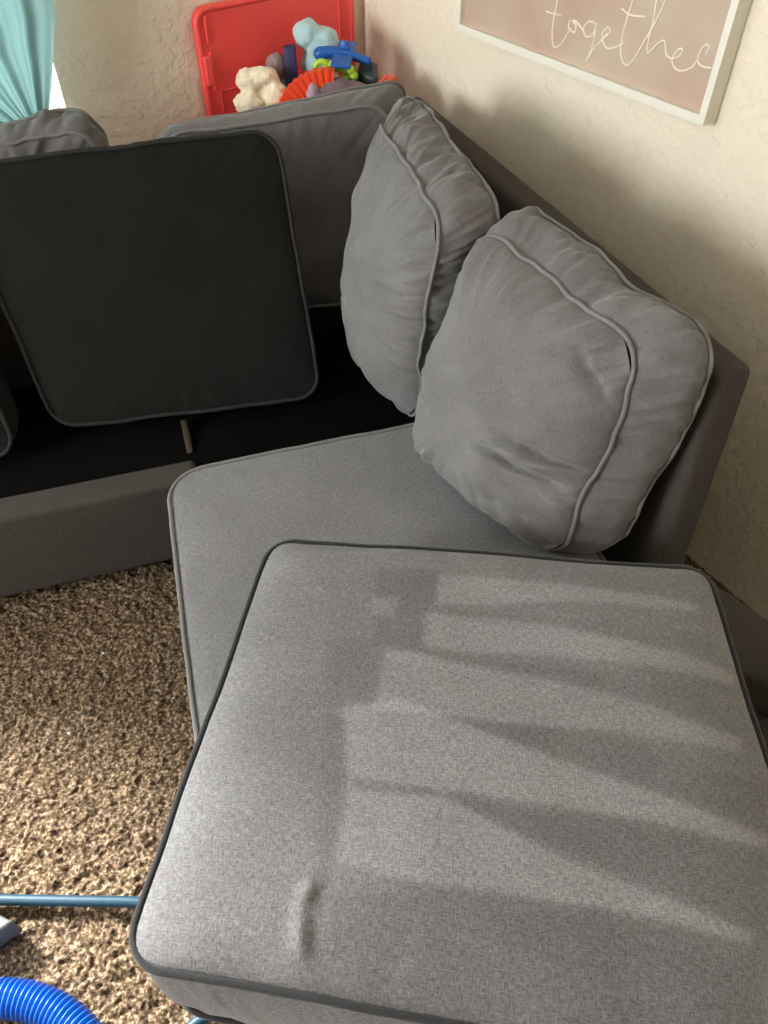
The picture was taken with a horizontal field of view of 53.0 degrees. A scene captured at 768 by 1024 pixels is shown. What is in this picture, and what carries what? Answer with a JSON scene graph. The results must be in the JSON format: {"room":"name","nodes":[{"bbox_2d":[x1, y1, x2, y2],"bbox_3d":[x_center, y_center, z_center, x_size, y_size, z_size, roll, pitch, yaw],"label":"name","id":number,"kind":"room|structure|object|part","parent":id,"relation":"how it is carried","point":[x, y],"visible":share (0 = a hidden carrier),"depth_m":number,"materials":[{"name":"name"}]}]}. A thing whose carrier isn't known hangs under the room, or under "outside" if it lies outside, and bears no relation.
{"room":"living room","nodes":[
{"label":"living room","id":0,"kind":"room"},
{"bbox_2d":[52,0,362,145],"bbox_3d":[-1.659,-0.877,1.160,3.860,2.520,0.160,-29,54,-24],"label":"wall","id":1,"kind":"structure","parent":0,"point":[131,65],"depth_m":1.90,"materials":[{"name":"paint"}]},
{"bbox_2d":[49,82,58,109],"bbox_3d":[-1.548,-1.034,1.047,1.865,1.381,0.150,-29,54,-24],"label":"window","id":2,"kind":"structure","parent":1,"relation":"in","point":[53,101],"depth_m":1.90,"materials":[{"name":"white glass"}]},
{"bbox_3d":[-1.477,-1.509,0.436,1.968,0.022,1.492,0,47,0],"label":"curtain rod","id":3,"kind":"object","parent":1,"relation":"attached to","visible":0},
{"bbox_2d":[0,0,54,122],"bbox_3d":[-1.093,-1.031,1.315,1.107,1.900,0.103,-29,54,-24],"label":"curtain","id":4,"kind":"object","parent":3,"relation":"hanging from","point":[26,26],"visible":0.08,"depth_m":1.69,"materials":[{"name":"teal fabric"}]},
{"bbox_2d":[0,554,749,1023],"bbox_3d":[-0.540,1.315,0.840,7.524,0.018,7.004,0,47,0],"label":"floor","id":5,"kind":"structure","parent":0,"point":[85,811],"depth_m":1.57,"materials":[{"name":"brown carpet"}]},
{"bbox_2d":[0,916,21,946],"bbox_3d":[-0.895,0.719,1.294,0.523,0.114,0.072,-5,48,-4],"label":"tool","id":6,"kind":"object","parent":5,"relation":"on","point":[9,929],"visible":1,"depth_m":1.33,"materials":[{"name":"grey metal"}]},
{"bbox_2d":[0,977,102,1023],"bbox_3d":[-0.590,0.931,1.140,0.553,0.060,0.402,22,51,19],"label":"hose","id":7,"kind":"object","parent":5,"relation":"on","point":[27,1001],"visible":1,"depth_m":1.24,"materials":[{"name":"blue plastic"}]},
{"bbox_2d":[0,894,210,1023],"bbox_3d":[-0.638,0.762,1.321,1.166,0.019,0.462,23,51,20],"label":"pole","id":8,"kind":"object","parent":5,"relation":"on","point":[5,899],"visible":0.3,"depth_m":1.37,"materials":[{"name":"blue metal"}]},
{"bbox_2d":[191,0,355,116],"bbox_3d":[-0.280,-1.022,2.333,0.485,0.946,0.030,-29,54,-24],"label":"lid","id":9,"kind":"object","parent":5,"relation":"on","point":[230,36],"visible":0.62,"depth_m":2.02,"materials":[{"name":"red plastic"}]},
{"bbox_2d":[0,97,767,748],"bbox_3d":[-0.292,0.170,1.338,1.728,0.800,2.148,-18,50,-16],"label":"sectional sofa","id":10,"kind":"object","parent":5,"relation":"on","point":[76,503],"visible":0.19,"depth_m":1.75,"materials":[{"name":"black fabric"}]},
{"bbox_2d":[0,366,18,457],"bbox_3d":[-1.137,-0.359,1.613,0.560,0.561,0.310,-11,48,-10],"label":"seat cushion","id":11,"kind":"object","parent":10,"relation":"on","point":[9,415],"visible":1,"depth_m":1.73,"materials":[{"name":"black fabric"}]},
{"bbox_2d":[0,108,108,158],"bbox_3d":[-0.888,-0.629,1.804,0.649,0.523,0.115,-18,50,-16],"label":"cushion","id":12,"kind":"object","parent":10,"relation":"on","point":[45,130],"visible":0.2,"depth_m":1.69,"materials":[{"name":"grey fabric"}]},
{"bbox_3d":[-0.870,0.087,1.722,0.940,0.247,0.073,-13,49,-11],"label":"rail","id":13,"kind":"part","parent":10,"relation":"part of","materials":[{"name":"grey fabric"}]},
{"bbox_2d":[0,130,318,426],"bbox_3d":[-0.529,-0.512,1.765,0.691,0.573,0.377,-12,49,-11],"label":"seat cushion","id":14,"kind":"object","parent":10,"relation":"on","point":[161,277],"visible":1,"depth_m":1.71,"materials":[{"name":"black fabric"}]},
{"bbox_2d":[156,80,405,308],"bbox_3d":[-0.201,-0.762,1.965,0.668,0.487,0.199,-21,51,-18],"label":"cushion","id":15,"kind":"object","parent":10,"relation":"on","point":[324,140],"visible":0.29,"depth_m":1.88,"materials":[{"name":"grey fabric"}]},
{"bbox_2d":[167,422,606,741],"bbox_3d":[0.042,0.217,1.314,0.730,0.174,0.928,-12,48,-11],"label":"seat cushion","id":16,"kind":"object","parent":10,"relation":"on","point":[374,487],"visible":0.28,"depth_m":1.39,"materials":[{"name":"grey fabric"}]},
{"bbox_2d":[129,539,767,1023],"bbox_3d":[0.137,0.319,0.994,0.734,0.184,0.653,7,48,6],"label":"seat cushion","id":17,"kind":"object","parent":16,"relation":"on","point":[418,784],"visible":1,"depth_m":0.87,"materials":[{"name":"grey fabric"}]},
{"bbox_2d":[412,206,713,553],"bbox_3d":[0.253,-0.198,1.322,0.342,0.432,0.495,-26,53,-22],"label":"cushion","id":18,"kind":"object","parent":16,"relation":"on","point":[556,392],"visible":1,"depth_m":1.22,"materials":[{"name":"grey fabric"}]},
{"bbox_2d":[340,95,499,416],"bbox_3d":[0.071,-0.538,1.677,0.335,0.548,0.590,0,47,0],"label":"cushion","id":19,"kind":"object","parent":10,"relation":"on","point":[419,205],"visible":0.74,"depth_m":1.46,"materials":[{"name":"grey fabric"}]},
{"bbox_3d":[-0.216,-0.813,2.335,0.630,0.657,0.568,0,47,0],"label":"storage tote","id":20,"kind":"object","parent":5,"relation":"on","visible":0},
{"bbox_3d":[-0.216,-0.809,2.339,0.516,0.627,0.452,0,47,0],"label":"folded blanket","id":21,"kind":"object","parent":20,"relation":"in","visible":0},
{"bbox_2d":[233,66,286,111],"bbox_3d":[-0.317,-1.085,2.038,0.152,0.176,0.123,0,47,0],"label":"plush toy","id":22,"kind":"object","parent":21,"relation":"on","point":[260,86],"visible":0.59,"depth_m":1.98,"materials":[{"name":"beige fabric"}]},
{"bbox_2d":[266,52,286,87],"bbox_3d":[-0.288,-1.134,2.095,0.068,0.210,0.057,0,47,0],"label":"plush toy","id":23,"kind":"object","parent":21,"relation":"on","point":[275,60],"visible":0.26,"depth_m":2.02,"materials":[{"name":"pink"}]},
{"bbox_2d":[283,44,298,86],"bbox_3d":[-0.243,-1.137,2.070,0.037,0.212,0.025,0,47,0],"label":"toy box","id":24,"kind":"object","parent":21,"relation":"on","point":[289,51],"visible":0.44,"depth_m":2.01,"materials":[{"name":"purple plastic"}]},
{"bbox_2d":[279,66,334,102],"bbox_3d":[-0.206,-1.068,1.983,0.164,0.138,0.032,0,47,0],"label":"arch","id":25,"kind":"object","parent":21,"relation":"on","point":[297,89],"visible":0.45,"depth_m":1.94,"materials":[{"name":"orange plastic"}]},
{"bbox_2d":[293,17,338,77],"bbox_3d":[-0.175,-1.192,2.067,0.125,0.237,0.084,0,47,0],"label":"plush toy","id":26,"kind":"object","parent":21,"relation":"on","point":[308,35],"visible":0.39,"depth_m":1.99,"materials":[{"name":"blue fabric"}]},
{"bbox_2d":[306,77,364,96],"bbox_3d":[-0.114,-1.043,2.016,0.168,0.176,0.082,0,47,0],"label":"plush toy","id":27,"kind":"object","parent":21,"relation":"on","point":[339,83],"visible":0.18,"depth_m":1.95,"materials":[{"name":"grey"}]},
{"bbox_2d":[312,58,357,80],"bbox_3d":[-0.124,-1.126,1.966,0.116,0.059,0.028,0,47,0],"label":"toy rattle","id":28,"kind":"object","parent":27,"relation":"on","point":[351,74],"visible":0.58,"depth_m":1.96,"materials":[{"name":"green plastic"}]},
{"bbox_2d":[357,60,377,84],"bbox_3d":[-0.046,-1.105,2.041,0.066,0.171,0.048,15,49,13],"label":"block","id":29,"kind":"object","parent":21,"relation":"on","point":[367,74],"visible":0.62,"depth_m":1.99,"materials":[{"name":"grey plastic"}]},
{"bbox_2d":[314,40,370,68],"bbox_3d":[-0.102,-1.169,1.962,0.127,0.053,0.133,-25,52,-21],"label":"plane","id":30,"kind":"object","parent":29,"relation":"on","point":[342,55],"visible":0.91,"depth_m":1.96,"materials":[{"name":"blue plastic"}]},
{"bbox_2d":[377,73,397,82],"bbox_3d":[0.003,-1.086,2.025,0.080,0.129,0.027,0,47,0],"label":"toy","id":31,"kind":"object","parent":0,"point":[387,75],"visible":0.23,"depth_m":1.98,"materials":[{"name":"orange plastic"}]},
{"bbox_2d":[362,0,767,619],"bbox_3d":[1.258,-0.289,0.619,0.160,2.520,4.920,-26,52,-22],"label":"wall","id":32,"kind":"structure","parent":0,"point":[682,204],"depth_m":1.66,"materials":[{"name":"paint"}]},
{"bbox_2d":[456,0,751,125],"bbox_3d":[0.390,-1.108,1.434,0.034,0.539,0.747,-26,52,-22],"label":"framed picture","id":33,"kind":"object","parent":32,"relation":"attached to","point":[674,57],"visible":1,"depth_m":1.47,"materials":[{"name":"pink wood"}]}
]}

